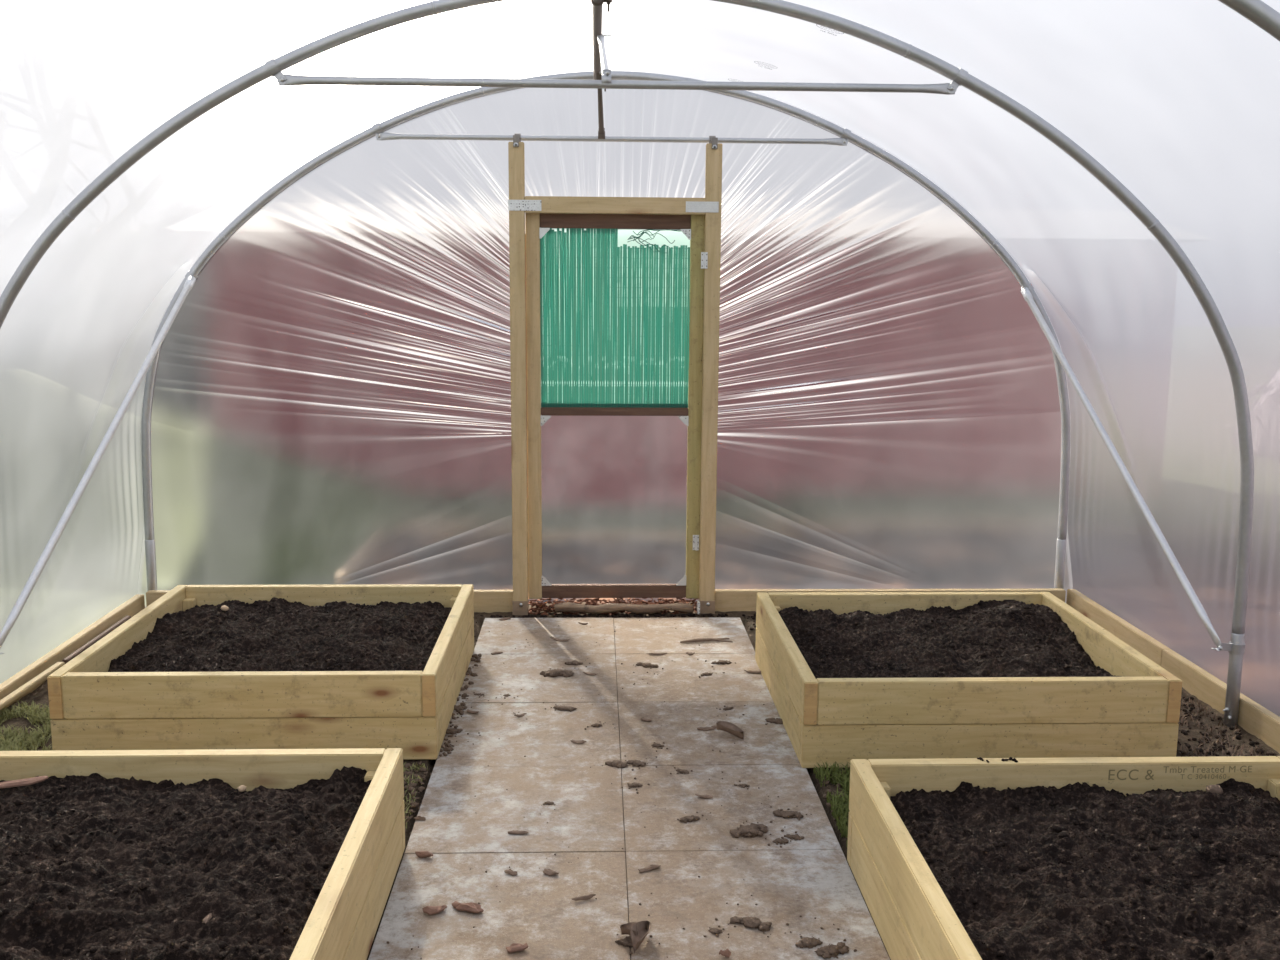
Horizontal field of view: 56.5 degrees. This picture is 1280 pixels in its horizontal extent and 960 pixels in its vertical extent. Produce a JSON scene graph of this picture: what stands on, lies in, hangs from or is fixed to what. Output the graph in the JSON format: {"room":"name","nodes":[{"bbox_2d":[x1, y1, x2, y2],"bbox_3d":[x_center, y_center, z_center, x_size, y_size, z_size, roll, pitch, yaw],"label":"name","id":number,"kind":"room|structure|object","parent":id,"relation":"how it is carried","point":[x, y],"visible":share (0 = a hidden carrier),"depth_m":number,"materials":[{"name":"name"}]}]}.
{"room":"greenhouse","nodes":[
{"label":"greenhouse","id":0,"kind":"room"},
{"bbox_2d":[138,70,1072,607],"bbox_3d":[-0.118,-0.616,5.617,4.600,2.542,0.050,0,9,-2],"label":"wall","id":1,"kind":"structure","parent":0,"point":[331,402],"depth_m":5.64,"materials":[{"name":"plastic"}]},
{"bbox_2d":[0,594,144,712],"bbox_3d":[-2.270,1.150,2.340,0.040,0.140,6.820,0,9,-2],"label":"baseboard","id":2,"kind":"structure","parent":1,"relation":"attached to","point":[134,605],"depth_m":4.90,"materials":[{"name":"wood"}]},
{"bbox_2d":[146,588,1065,612],"bbox_3d":[-0.135,0.602,5.761,4.430,0.140,0.043,0,9,-2],"label":"baseboard","id":3,"kind":"structure","parent":1,"relation":"attached to","point":[726,600],"depth_m":5.76,"materials":[{"name":"wood"}]},
{"bbox_2d":[508,133,721,614],"bbox_3d":[-0.120,-0.469,5.585,0.969,2.242,0.148,0,9,-2],"label":"door frame","id":4,"kind":"structure","parent":1,"relation":"attached to","point":[519,204],"depth_m":5.49,"materials":[{"name":"wood"}]},
{"bbox_2d":[525,213,707,598],"bbox_3d":[-0.112,-0.329,5.586,0.831,1.828,0.096,0,9,-2],"label":"door","id":5,"kind":"structure","parent":1,"relation":"in","point":[614,302],"depth_m":5.60,"materials":[{"name":"plastic"}]},
{"bbox_2d":[697,600,699,613],"bbox_3d":[0.279,0.607,5.684,0.012,0.055,0.050,0,9,-2],"label":"bracket","id":6,"kind":"object","parent":1,"relation":"attached to","point":[698,601],"visible":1,"depth_m":5.66,"materials":[{"name":"metal"}]},
{"bbox_2d":[1066,589,1279,752],"bbox_3d":[2.241,1.139,2.501,0.040,0.140,6.820,0,9,-2],"label":"baseboard","id":7,"kind":"structure","parent":1,"relation":"attached to","point":[1254,718],"depth_m":4.68,"materials":[{"name":"wood"}]},
{"bbox_2d":[0,0,1279,716],"bbox_3d":[-0.008,-0.083,2.266,4.585,2.538,6.900,0,9,-2],"label":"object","id":8,"kind":"structure","parent":0,"point":[1178,100],"depth_m":4.33,"materials":[{"name":"plastic"}]},
{"bbox_2d":[0,602,1279,959],"bbox_3d":[-0.054,1.003,3.526,4.550,0.049,4.850,0,9,-2],"label":"ground","id":9,"kind":"structure","parent":0,"point":[39,695],"depth_m":4.19,"materials":[{"name":"soil"}]},
{"bbox_2d":[0,700,51,750],"bbox_3d":[-2.111,0.913,3.817,0.345,0.054,1.104,0,9,-2],"label":"grass","id":10,"kind":"structure","parent":9,"relation":"on","point":[37,714],"depth_m":4.11,"materials":[{"name":"plant"}]},
{"bbox_2d":[0,662,64,709],"bbox_3d":[-2.287,0.787,4.359,0.030,0.018,0.720,0,9,-1],"label":"batten","id":11,"kind":"object","parent":9,"relation":"on","point":[17,693],"visible":0.89,"depth_m":4.44,"materials":[{"name":"wood"}]},
{"bbox_2d":[62,616,130,663],"bbox_3d":[-2.326,0.682,5.115,0.022,0.023,0.650,0,9,-2],"label":"batten","id":12,"kind":"object","parent":9,"relation":"on","point":[67,659],"visible":0.68,"depth_m":5.07,"materials":[{"name":"wood"}]},
{"bbox_2d":[0,748,404,959],"bbox_3d":[-1.249,0.969,2.635,1.248,0.290,1.232,0,9,-2],"label":"raised bed","id":13,"kind":"object","parent":9,"relation":"on","point":[344,919],"visible":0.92,"depth_m":3.17,"materials":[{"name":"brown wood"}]},
{"bbox_2d":[0,766,375,959],"bbox_3d":[-1.248,0.888,2.624,1.156,0.100,1.138,0,9,-2],"label":"compost","id":14,"kind":"object","parent":13,"relation":"in","point":[94,866],"visible":0.95,"depth_m":2.68,"materials":[{"name":"soil"}]},
{"bbox_2d":[0,776,47,787],"bbox_3d":[-1.614,0.782,3.075,0.154,0.015,0.030,-3,10,-22],"label":"wood splinter","id":15,"kind":"object","parent":14,"relation":"on","point":[28,781],"visible":1,"depth_m":3.08,"materials":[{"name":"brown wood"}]},
{"bbox_2d":[202,913,211,923],"bbox_3d":[-0.890,0.901,2.461,0.013,0.008,0.064,1,9,4],"label":"chip","id":16,"kind":"object","parent":14,"relation":"on","point":[208,917],"visible":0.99,"depth_m":2.45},
{"bbox_2d":[237,785,246,791],"bbox_3d":[-1.040,0.805,3.110,0.021,0.020,0.022,5,10,25],"label":"stone","id":17,"kind":"object","parent":14,"relation":"on","point":[242,788],"visible":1,"depth_m":3.10,"materials":[{"name":"beige stone"}]},
{"bbox_2d":[47,584,473,759],"bbox_3d":[-1.306,0.679,4.457,1.239,0.290,1.212,0,9,-2],"label":"raised bed","id":18,"kind":"object","parent":9,"relation":"on","point":[91,707],"visible":0.78,"depth_m":3.87,"materials":[{"name":"brown wood"}]},
{"bbox_2d":[108,597,451,671],"bbox_3d":[-1.306,0.600,4.445,1.147,0.100,1.118,0,9,-2],"label":"compost","id":19,"kind":"object","parent":18,"relation":"in","point":[276,634],"visible":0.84,"depth_m":4.45,"materials":[{"name":"soil"}]},
{"bbox_2d":[220,605,228,610],"bbox_3d":[-1.675,0.517,4.804,0.033,0.022,0.033,8,12,41],"label":"stone","id":20,"kind":"object","parent":19,"relation":"on","point":[224,607],"visible":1,"depth_m":4.79,"materials":[{"name":"beige stone"}]},
{"bbox_2d":[403,762,427,827],"bbox_3d":[-0.755,0.963,3.596,0.159,0.040,0.554,0,9,-2],"label":"grass","id":21,"kind":"structure","parent":9,"relation":"on","point":[413,765],"depth_m":3.72,"materials":[{"name":"plant"}]},
{"bbox_2d":[403,761,431,843],"bbox_3d":[-0.761,0.985,3.598,0.209,0.063,0.605,0,9,-2],"label":"crumbs","id":22,"kind":"object","parent":9,"relation":"on","point":[413,803],"visible":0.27,"depth_m":3.69,"materials":[{"name":"soil"}]},
{"bbox_2d":[368,852,629,959],"bbox_3d":[-0.332,1.087,2.971,0.604,0.035,0.600,0,9,-2],"label":"paving slab","id":23,"kind":"object","parent":9,"relation":"on","point":[537,909],"visible":1,"depth_m":2.97,"materials":[{"name":"concrete"}]},
{"bbox_2d":[415,851,432,857],"bbox_3d":[-0.587,1.016,3.235,0.051,0.016,0.023,3,9,15],"label":"chip","id":24,"kind":"object","parent":23,"relation":"on","point":[421,854],"visible":1,"depth_m":3.23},
{"bbox_2d":[422,905,446,914],"bbox_3d":[-0.507,1.061,2.948,0.061,0.018,0.032,-4,10,-28],"label":"chip","id":25,"kind":"object","parent":23,"relation":"on","point":[430,910],"visible":1,"depth_m":2.94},
{"bbox_2d":[452,901,483,912],"bbox_3d":[-0.428,1.060,2.961,0.093,0.017,0.038,4,10,23],"label":"chip","id":26,"kind":"object","parent":23,"relation":"on","point":[472,907],"visible":1,"depth_m":2.95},
{"bbox_2d":[504,869,516,875],"bbox_3d":[-0.341,1.035,3.143,0.037,0.011,0.016,3,9,18],"label":"chip","id":27,"kind":"object","parent":23,"relation":"on","point":[511,872],"visible":1,"depth_m":3.14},
{"bbox_2d":[506,943,527,952],"bbox_3d":[-0.287,1.091,2.777,0.052,0.016,0.024,-1,9,-9],"label":"chip","id":28,"kind":"object","parent":23,"relation":"on","point":[514,947],"visible":1,"depth_m":2.77,"materials":[{"name":"wood"}]},
{"bbox_2d":[543,868,558,875],"bbox_3d":[-0.235,1.036,3.144,0.046,0.011,0.023,5,10,25],"label":"chip","id":29,"kind":"object","parent":23,"relation":"on","point":[549,872],"visible":1,"depth_m":3.14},
{"bbox_2d":[572,894,595,900],"bbox_3d":[-0.142,1.057,3.011,0.067,0.012,0.008,-3,10,-23],"label":"twig","id":30,"kind":"object","parent":23,"relation":"on","point":[586,897],"visible":1,"depth_m":3.01,"materials":[{"name":"wood"}]},
{"bbox_2d":[617,935,632,946],"bbox_3d":[-0.025,1.091,2.816,0.058,0.018,0.044,5,10,24],"label":"clod","id":31,"kind":"object","parent":23,"relation":"on","point":[626,941],"visible":0.59,"depth_m":2.81,"materials":[{"name":"soil"}]},
{"bbox_2d":[620,922,638,935],"bbox_3d":[-0.026,1.071,2.821,0.040,0.042,0.060,-7,11,-38],"label":"dead leaf","id":32,"kind":"object","parent":23,"relation":"on","point":[625,928],"visible":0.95,"depth_m":2.82,"materials":[{"name":"brown plant"}]},
{"bbox_2d":[404,766,624,853],"bbox_3d":[-0.354,0.992,3.564,0.604,0.035,0.598,0,9,-2],"label":"paving slab","id":33,"kind":"object","parent":9,"relation":"on","point":[587,816],"visible":0.74,"depth_m":3.52,"materials":[{"name":"concrete"}]},
{"bbox_2d":[414,816,425,820],"bbox_3d":[-0.641,0.983,3.460,0.036,0.011,0.013,1,9,5],"label":"chip","id":34,"kind":"object","parent":33,"relation":"on","point":[419,818],"visible":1,"depth_m":3.46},
{"bbox_2d":[508,830,527,833],"bbox_3d":[-0.346,0.999,3.375,0.060,0.009,0.016,1,9,4],"label":"chip","id":35,"kind":"object","parent":33,"relation":"on","point":[512,831],"visible":1,"depth_m":3.37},
{"bbox_2d":[543,801,553,804],"bbox_3d":[-0.275,0.972,3.574,0.026,0.008,0.027,6,11,33],"label":"clod","id":36,"kind":"object","parent":33,"relation":"on","point":[546,802],"visible":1,"depth_m":3.57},
{"bbox_2d":[434,702,620,766],"bbox_3d":[-0.375,0.898,4.159,0.604,0.035,0.604,0,9,-2],"label":"paving slab","id":37,"kind":"object","parent":9,"relation":"on","point":[545,737],"visible":0.69,"depth_m":4.12,"materials":[{"name":"concrete"}]},
{"bbox_2d":[446,728,462,733],"bbox_3d":[-0.652,0.876,4.148,0.069,0.017,0.048,-2,9,-17],"label":"clod","id":38,"kind":"object","parent":37,"relation":"on","point":[448,731],"visible":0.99,"depth_m":4.14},
{"bbox_2d":[454,705,466,709],"bbox_3d":[-0.661,0.840,4.379,0.049,0.017,0.042,1,9,5],"label":"clod","id":39,"kind":"object","parent":37,"relation":"on","point":[459,707],"visible":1,"depth_m":4.38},
{"bbox_2d":[466,709,478,713],"bbox_3d":[-0.609,0.844,4.338,0.053,0.009,0.021,5,10,24],"label":"chip","id":40,"kind":"object","parent":37,"relation":"on","point":[467,710],"visible":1,"depth_m":4.33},
{"bbox_2d":[553,705,576,710],"bbox_3d":[-0.276,0.841,4.388,0.092,0.016,0.043,3,9,15],"label":"clod","id":41,"kind":"object","parent":37,"relation":"on","point":[569,708],"visible":1,"depth_m":4.38,"materials":[{"name":"soil"}]},
{"bbox_2d":[571,739,585,743],"bbox_3d":[-0.209,0.891,4.058,0.056,0.011,0.020,2,9,12],"label":"chip","id":42,"kind":"object","parent":37,"relation":"on","point":[572,740],"visible":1,"depth_m":4.06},
{"bbox_2d":[605,760,627,767],"bbox_3d":[-0.077,0.924,3.872,0.077,0.019,0.049,5,10,24],"label":"clod","id":43,"kind":"object","parent":37,"relation":"on","point":[619,764],"visible":1,"depth_m":3.86,"materials":[{"name":"soil"}]},
{"bbox_2d":[456,654,617,702],"bbox_3d":[-0.397,0.802,4.755,0.604,0.035,0.600,0,9,-2],"label":"paving slab","id":44,"kind":"object","parent":9,"relation":"on","point":[499,675],"visible":0.71,"depth_m":4.71,"materials":[{"name":"concrete"}]},
{"bbox_2d":[439,653,481,756],"bbox_3d":[-0.667,0.823,4.473,0.061,0.020,1.106,0,9,-2],"label":"crumbs","id":45,"kind":"object","parent":44,"relation":"on","point":[469,671],"visible":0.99,"depth_m":4.48,"materials":[{"name":"soil"}]},
{"bbox_2d":[540,668,573,676],"bbox_3d":[-0.335,0.776,4.772,0.140,0.032,0.083,2,9,8],"label":"clod","id":46,"kind":"object","parent":44,"relation":"on","point":[555,672],"visible":1,"depth_m":4.76,"materials":[{"name":"soil"}]},
{"bbox_2d":[565,660,582,664],"bbox_3d":[-0.274,0.756,4.916,0.077,0.020,0.050,0,9,-5],"label":"clod","id":47,"kind":"object","parent":44,"relation":"on","point":[574,662],"visible":1,"depth_m":4.91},
{"bbox_2d":[473,618,614,653],"bbox_3d":[-0.418,0.711,5.333,0.604,0.035,0.566,0,9,-2],"label":"paving slab","id":48,"kind":"object","parent":9,"relation":"on","point":[505,636],"visible":0.77,"depth_m":5.31,"materials":[{"name":"concrete"}]},
{"bbox_2d":[550,636,569,640],"bbox_3d":[-0.352,0.700,5.239,0.098,0.016,0.020,3,10,19],"label":"chip","id":49,"kind":"object","parent":48,"relation":"on","point":[553,638],"visible":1,"depth_m":5.24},
{"bbox_2d":[141,71,1070,591],"bbox_3d":[-0.129,-0.610,5.628,4.475,2.546,0.054,0,9,-2],"label":"hoop","id":50,"kind":"object","parent":9,"relation":"on","point":[450,100],"visible":0.84,"depth_m":5.52,"materials":[{"name":"metal"}]},
{"bbox_2d":[373,122,850,145],"bbox_3d":[-0.122,-1.589,5.468,2.195,0.081,0.049,0,9,-2],"label":"crossbar","id":51,"kind":"object","parent":50,"relation":"attached to","point":[380,135],"visible":1,"depth_m":5.46,"materials":[{"name":"metal"}]},
{"bbox_2d":[596,71,604,138],"bbox_3d":[-0.167,-1.641,5.239,0.051,0.226,0.450,0,9,-2],"label":"diagonal strut","id":52,"kind":"object","parent":51,"relation":"attached to","point":[601,132],"visible":0.85,"depth_m":5.27,"materials":[{"name":"metal"}]},
{"bbox_2d":[490,613,727,617],"bbox_3d":[-0.138,0.663,5.650,1.149,0.064,0.069,0,9,-2],"label":"crumbs","id":53,"kind":"object","parent":9,"relation":"on","point":[688,614],"visible":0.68,"depth_m":5.65,"materials":[{"name":"soil"}]},
{"bbox_2d":[528,598,698,615],"bbox_3d":[-0.130,0.607,5.736,0.852,0.077,0.139,0,9,-2],"label":"bark mulch","id":54,"kind":"object","parent":9,"relation":"on","point":[540,606],"visible":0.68,"depth_m":5.71,"materials":[{"name":"wood"}]},
{"bbox_2d":[554,602,693,613],"bbox_3d":[-0.076,0.611,5.670,0.665,0.060,0.047,0,9,-2],"label":"log","id":55,"kind":"object","parent":9,"relation":"on","point":[567,606],"visible":1,"depth_m":5.66,"materials":[{"name":"wood"}]},
{"bbox_2d":[0,0,1253,726],"bbox_3d":[-0.070,-0.354,4.020,4.475,2.546,0.054,0,9,-2],"label":"hoop","id":56,"kind":"object","parent":9,"relation":"on","point":[129,158],"visible":0.98,"depth_m":3.89,"materials":[{"name":"metal"}]},
{"bbox_2d":[0,271,196,653],"bbox_3d":[-2.156,-0.169,4.799,0.109,1.357,1.702,1,9,7],"label":"brace","id":57,"kind":"object","parent":56,"relation":"attached to","point":[17,608],"visible":1,"depth_m":4.68,"materials":[{"name":"metal"}]},
{"bbox_2d":[591,0,611,90],"bbox_3d":[-0.095,-1.415,3.034,0.068,0.056,4.840,0,9,-2],"label":"pole","id":58,"kind":"object","parent":56,"relation":"attached to","point":[596,4],"visible":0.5,"depth_m":4.20,"materials":[{"name":"metal"}]},
{"bbox_2d":[265,58,967,94],"bbox_3d":[-0.064,-1.312,3.873,2.282,0.086,0.049,0,9,-2],"label":"crossbar","id":59,"kind":"object","parent":56,"relation":"attached to","point":[282,79],"visible":1,"depth_m":3.86,"materials":[{"name":"metal"}]},
{"bbox_2d":[597,34,611,83],"bbox_3d":[-0.120,-1.436,4.054,0.051,0.249,0.460,0,9,-2],"label":"diagonal strut","id":60,"kind":"object","parent":59,"relation":"attached to","point":[606,72],"visible":1,"depth_m":4.00,"materials":[{"name":"metal"}]},
{"bbox_2d":[1021,283,1244,654],"bbox_3d":[1.976,-0.158,4.946,0.136,1.316,1.713,-1,9,-9],"label":"brace","id":61,"kind":"object","parent":56,"relation":"attached to","point":[1234,649],"visible":1,"depth_m":4.74,"materials":[{"name":"metal"}]},
{"bbox_2d":[614,617,754,659],"bbox_3d":[0.185,0.713,5.355,0.599,0.035,0.566,0,9,-2],"label":"paving slab","id":62,"kind":"object","parent":9,"relation":"on","point":[632,635],"visible":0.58,"depth_m":5.34,"materials":[{"name":"concrete"}]},
{"bbox_2d":[680,638,732,642],"bbox_3d":[0.291,0.706,5.227,0.228,0.017,0.053,-2,9,-14],"label":"twig","id":63,"kind":"object","parent":62,"relation":"on","point":[696,639],"visible":1,"depth_m":5.23,"materials":[{"name":"wood"}]},
{"bbox_2d":[616,653,772,701],"bbox_3d":[0.206,0.804,4.777,0.599,0.035,0.600,0,9,-2],"label":"paving slab","id":64,"kind":"object","parent":9,"relation":"on","point":[679,680],"visible":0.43,"depth_m":4.73,"materials":[{"name":"concrete"}]},
{"bbox_2d":[636,662,658,667],"bbox_3d":[0.029,0.762,4.895,0.098,0.019,0.053,4,10,24],"label":"clod","id":65,"kind":"object","parent":64,"relation":"on","point":[645,665],"visible":1,"depth_m":4.88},
{"bbox_2d":[646,653,666,654],"bbox_3d":[0.071,0.736,5.047,0.089,0.010,0.016,0,9,-2],"label":"chip","id":66,"kind":"object","parent":64,"relation":"on","point":[646,653],"visible":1,"depth_m":5.04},
{"bbox_2d":[711,660,730,663],"bbox_3d":[0.338,0.757,4.942,0.089,0.016,0.041,0,9,-1],"label":"clod","id":67,"kind":"object","parent":64,"relation":"on","point":[719,661],"visible":1,"depth_m":4.93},
{"bbox_2d":[745,670,760,672],"bbox_3d":[0.460,0.774,4.817,0.080,0.013,0.022,2,9,8],"label":"chip","id":68,"kind":"object","parent":64,"relation":"on","point":[749,671],"visible":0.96,"depth_m":4.81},
{"bbox_2d":[618,701,800,765],"bbox_3d":[0.228,0.898,4.181,0.599,0.035,0.604,0,9,-2],"label":"paving slab","id":69,"kind":"object","parent":9,"relation":"on","point":[769,744],"visible":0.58,"depth_m":4.13,"materials":[{"name":"concrete"}]},
{"bbox_2d":[627,760,645,766],"bbox_3d":[-0.012,0.922,3.883,0.067,0.017,0.043,4,10,20],"label":"clod","id":70,"kind":"object","parent":69,"relation":"on","point":[634,762],"visible":1,"depth_m":3.88,"materials":[{"name":"soil"}]},
{"bbox_2d":[651,743,663,746],"bbox_3d":[0.061,0.900,4.036,0.047,0.012,0.028,1,9,3],"label":"clod","id":71,"kind":"object","parent":69,"relation":"on","point":[654,744],"visible":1,"depth_m":4.03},
{"bbox_2d":[697,727,715,730],"bbox_3d":[0.233,0.874,4.186,0.068,0.010,0.015,0,9,-1],"label":"chip","id":72,"kind":"object","parent":69,"relation":"on","point":[698,728],"visible":1,"depth_m":4.18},
{"bbox_2d":[716,721,743,738],"bbox_3d":[0.312,0.867,4.119,0.100,0.047,0.045,5,10,26],"label":"dead leaf","id":73,"kind":"object","parent":69,"relation":"on","point":[726,726],"visible":1,"depth_m":4.12,"materials":[{"name":"brown plant"}]},
{"bbox_2d":[765,718,782,723],"bbox_3d":[0.493,0.865,4.270,0.091,0.019,0.051,4,10,23],"label":"clod","id":74,"kind":"object","parent":69,"relation":"on","point":[771,720],"visible":0.72,"depth_m":4.26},
{"bbox_2d":[621,765,840,859],"bbox_3d":[0.249,0.993,3.586,0.599,0.035,0.598,0,9,-2],"label":"paving slab","id":75,"kind":"object","parent":9,"relation":"on","point":[657,828],"visible":0.77,"depth_m":3.56,"materials":[{"name":"concrete"}]},
{"bbox_2d":[387,618,856,958],"bbox_3d":[-0.075,0.923,3.887,1.272,0.008,3.474,0,9,-2],"label":"crumbs","id":76,"kind":"object","parent":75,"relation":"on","point":[782,830],"visible":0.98,"depth_m":3.54,"materials":[{"name":"soil"}]},
{"bbox_2d":[628,782,641,787],"bbox_3d":[-0.015,0.950,3.708,0.048,0.013,0.031,-1,9,-6],"label":"clod","id":77,"kind":"object","parent":75,"relation":"on","point":[634,784],"visible":1,"depth_m":3.70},
{"bbox_2d":[676,768,688,773],"bbox_3d":[0.136,0.934,3.821,0.044,0.012,0.032,1,9,2],"label":"clod","id":78,"kind":"object","parent":75,"relation":"on","point":[681,771],"visible":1,"depth_m":3.81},
{"bbox_2d":[679,815,699,823],"bbox_3d":[0.144,0.989,3.471,0.063,0.015,0.036,-5,10,-31],"label":"clod","id":79,"kind":"object","parent":75,"relation":"on","point":[685,819],"visible":1,"depth_m":3.46,"materials":[{"name":"soil"}]},
{"bbox_2d":[695,794,712,798],"bbox_3d":[0.196,0.963,3.625,0.055,0.009,0.015,2,9,10],"label":"chip","id":80,"kind":"object","parent":75,"relation":"on","point":[701,796],"visible":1,"depth_m":3.62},
{"bbox_2d":[730,823,767,837],"bbox_3d":[0.312,1.002,3.394,0.116,0.025,0.080,-4,10,-26],"label":"clod","id":81,"kind":"object","parent":75,"relation":"on","point":[753,830],"visible":1,"depth_m":3.38,"materials":[{"name":"soil"}]},
{"bbox_2d":[772,838,788,843],"bbox_3d":[0.394,1.013,3.337,0.047,0.013,0.033,0,9,-4],"label":"clod","id":82,"kind":"object","parent":75,"relation":"on","point":[778,840],"visible":1,"depth_m":3.33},
{"bbox_2d":[773,809,803,818],"bbox_3d":[0.436,0.986,3.507,0.093,0.019,0.052,4,10,19],"label":"clod","id":83,"kind":"object","parent":75,"relation":"on","point":[785,814],"visible":1,"depth_m":3.50,"materials":[{"name":"soil"}]},
{"bbox_2d":[786,834,803,839],"bbox_3d":[0.437,1.010,3.361,0.054,0.012,0.032,3,9,14],"label":"clod","id":84,"kind":"object","parent":75,"relation":"on","point":[795,836],"visible":1,"depth_m":3.36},
{"bbox_2d":[742,613,756,640],"bbox_3d":[0.656,0.696,5.372,0.316,0.027,0.706,0,9,-2],"label":"crumbs","id":85,"kind":"object","parent":9,"relation":"on","point":[754,614],"visible":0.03,"depth_m":5.63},
{"bbox_2d":[626,849,889,959],"bbox_3d":[0.271,1.087,2.993,0.599,0.035,0.600,0,9,-2],"label":"paving slab","id":86,"kind":"object","parent":9,"relation":"on","point":[810,884],"visible":0.95,"depth_m":3.00,"materials":[{"name":"concrete"}]},
{"bbox_2d":[630,921,650,952],"bbox_3d":[0.003,1.071,2.799,0.045,0.039,0.105,3,9,16],"label":"dead leaf","id":87,"kind":"object","parent":86,"relation":"on","point":[644,926],"visible":1,"depth_m":2.81,"materials":[{"name":"brown plant"}]},
{"bbox_2d":[638,864,660,872],"bbox_3d":[0.024,1.033,3.171,0.067,0.010,0.018,-4,10,-27],"label":"chip","id":88,"kind":"object","parent":86,"relation":"on","point":[651,867],"visible":1,"depth_m":3.17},
{"bbox_2d":[708,928,722,933],"bbox_3d":[0.181,1.086,2.867,0.028,0.010,0.030,-7,12,-40],"label":"clod","id":89,"kind":"object","parent":86,"relation":"on","point":[712,930],"visible":1,"depth_m":2.86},
{"bbox_2d":[719,949,730,957],"bbox_3d":[0.197,1.095,2.758,0.028,0.019,0.014,1,9,5],"label":"chip","id":90,"kind":"object","parent":86,"relation":"on","point":[727,952],"visible":1,"depth_m":2.75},
{"bbox_2d":[729,916,771,931],"bbox_3d":[0.271,1.079,2.900,0.101,0.020,0.046,5,10,25],"label":"clod","id":91,"kind":"object","parent":86,"relation":"on","point":[751,922],"visible":1,"depth_m":2.89,"materials":[{"name":"soil"}]},
{"bbox_2d":[795,937,822,948],"bbox_3d":[0.398,1.094,2.816,0.068,0.016,0.044,-2,9,-15],"label":"clod","id":92,"kind":"object","parent":86,"relation":"on","point":[808,942],"visible":1,"depth_m":2.81,"materials":[{"name":"soil"}]},
{"bbox_2d":[814,942,848,957],"bbox_3d":[0.451,1.100,2.782,0.091,0.019,0.050,-4,10,-28],"label":"clod","id":93,"kind":"object","parent":86,"relation":"on","point":[829,951],"visible":1,"depth_m":2.77,"materials":[{"name":"soil"}]},
{"bbox_2d":[813,761,849,846],"bbox_3d":[0.695,0.973,3.549,0.255,0.056,0.594,0,9,-2],"label":"grass","id":94,"kind":"structure","parent":9,"relation":"on","point":[843,804],"depth_m":3.62,"materials":[{"name":"plant"}]},
{"bbox_2d":[820,772,847,819],"bbox_3d":[0.962,1.001,3.564,0.818,0.061,0.624,0,9,-2],"label":"crumbs","id":95,"kind":"object","parent":9,"relation":"on","point":[827,781],"visible":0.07,"depth_m":3.67,"materials":[{"name":"soil"}]},
{"bbox_2d":[755,592,1181,767],"bbox_3d":[1.121,0.702,4.424,1.233,0.290,1.157,0,9,-2],"label":"raised bed","id":96,"kind":"object","parent":9,"relation":"on","point":[1136,713],"visible":0.75,"depth_m":3.86,"materials":[{"name":"brown wood"}]},
{"bbox_2d":[778,600,1121,678],"bbox_3d":[1.121,0.628,4.413,1.141,0.138,1.063,0,9,-2],"label":"compost","id":97,"kind":"object","parent":96,"relation":"in","point":[991,638],"visible":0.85,"depth_m":4.46,"materials":[{"name":"soil"}]},
{"bbox_2d":[847,756,1279,959],"bbox_3d":[1.188,0.986,2.635,1.208,0.290,1.212,0,9,-2],"label":"raised bed","id":98,"kind":"object","parent":9,"relation":"on","point":[914,919],"visible":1,"depth_m":3.15,"materials":[{"name":"brown wood"}]},
{"bbox_2d":[977,757,1017,762],"bbox_3d":[0.956,0.748,3.183,0.104,0.011,0.031,0,9,-2],"label":"crumbs","id":99,"kind":"object","parent":98,"relation":"on","point":[979,758],"visible":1,"depth_m":3.18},
{"bbox_2d":[890,778,1279,959],"bbox_3d":[1.188,0.901,2.623,1.116,0.114,1.118,0,9,-2],"label":"compost","id":100,"kind":"object","parent":98,"relation":"in","point":[1077,871],"visible":0.95,"depth_m":2.72,"materials":[{"name":"soil"}]},
{"bbox_2d":[1205,784,1222,793],"bbox_3d":[1.486,0.803,3.081,0.041,0.032,0.040,8,11,38],"label":"stone","id":101,"kind":"object","parent":100,"relation":"on","point":[1215,788],"visible":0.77,"depth_m":3.07,"materials":[{"name":"stone"}]},
{"bbox_2d":[1176,696,1275,756],"bbox_3d":[1.934,0.827,4.609,0.388,0.032,2.310,0,9,-2],"label":"crumbs","id":102,"kind":"object","parent":9,"relation":"on","point":[1238,735],"visible":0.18,"depth_m":4.14,"materials":[{"name":"soil"}]},
{"bbox_2d":[1178,695,1273,756],"bbox_3d":[1.954,0.915,4.016,0.366,0.041,1.104,0,9,-2],"label":"grass","id":103,"kind":"structure","parent":9,"relation":"on","point":[1191,701],"depth_m":4.16,"materials":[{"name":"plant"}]},
{"bbox_2d":[1218,0,1279,40],"bbox_3d":[-0.019,-0.130,2.608,4.475,2.546,0.054,0,9,-2],"label":"hoop","id":104,"kind":"object","parent":9,"relation":"on","point":[1258,12],"visible":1,"depth_m":2.51,"materials":[{"name":"metal"}]},
{"label":"outside","id":105,"kind":"structure","parent":0,"visible":0},
{"bbox_2d":[527,498,686,524],"bbox_3d":[-0.546,-0.788,15.053,80.000,0.001,90.000,0,9,-2],"label":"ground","id":106,"kind":"structure","parent":105,"point":[527,498],"depth_m":8.54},
{"bbox_2d":[525,239,687,497],"bbox_3d":[0.346,-1.231,10.481,7.750,2.300,3.350,0,9,-2],"label":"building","id":107,"kind":"structure","parent":106,"relation":"on","point":[525,239],"depth_m":8.96,"materials":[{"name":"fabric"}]},
{"bbox_2d":[528,597,698,602],"bbox_3d":[2.338,0.492,6.835,7.830,0.058,1.730,0,9,-2],"label":"leaf litter","id":108,"kind":"object","parent":106,"relation":"on","point":[553,599],"visible":0.02,"depth_m":5.99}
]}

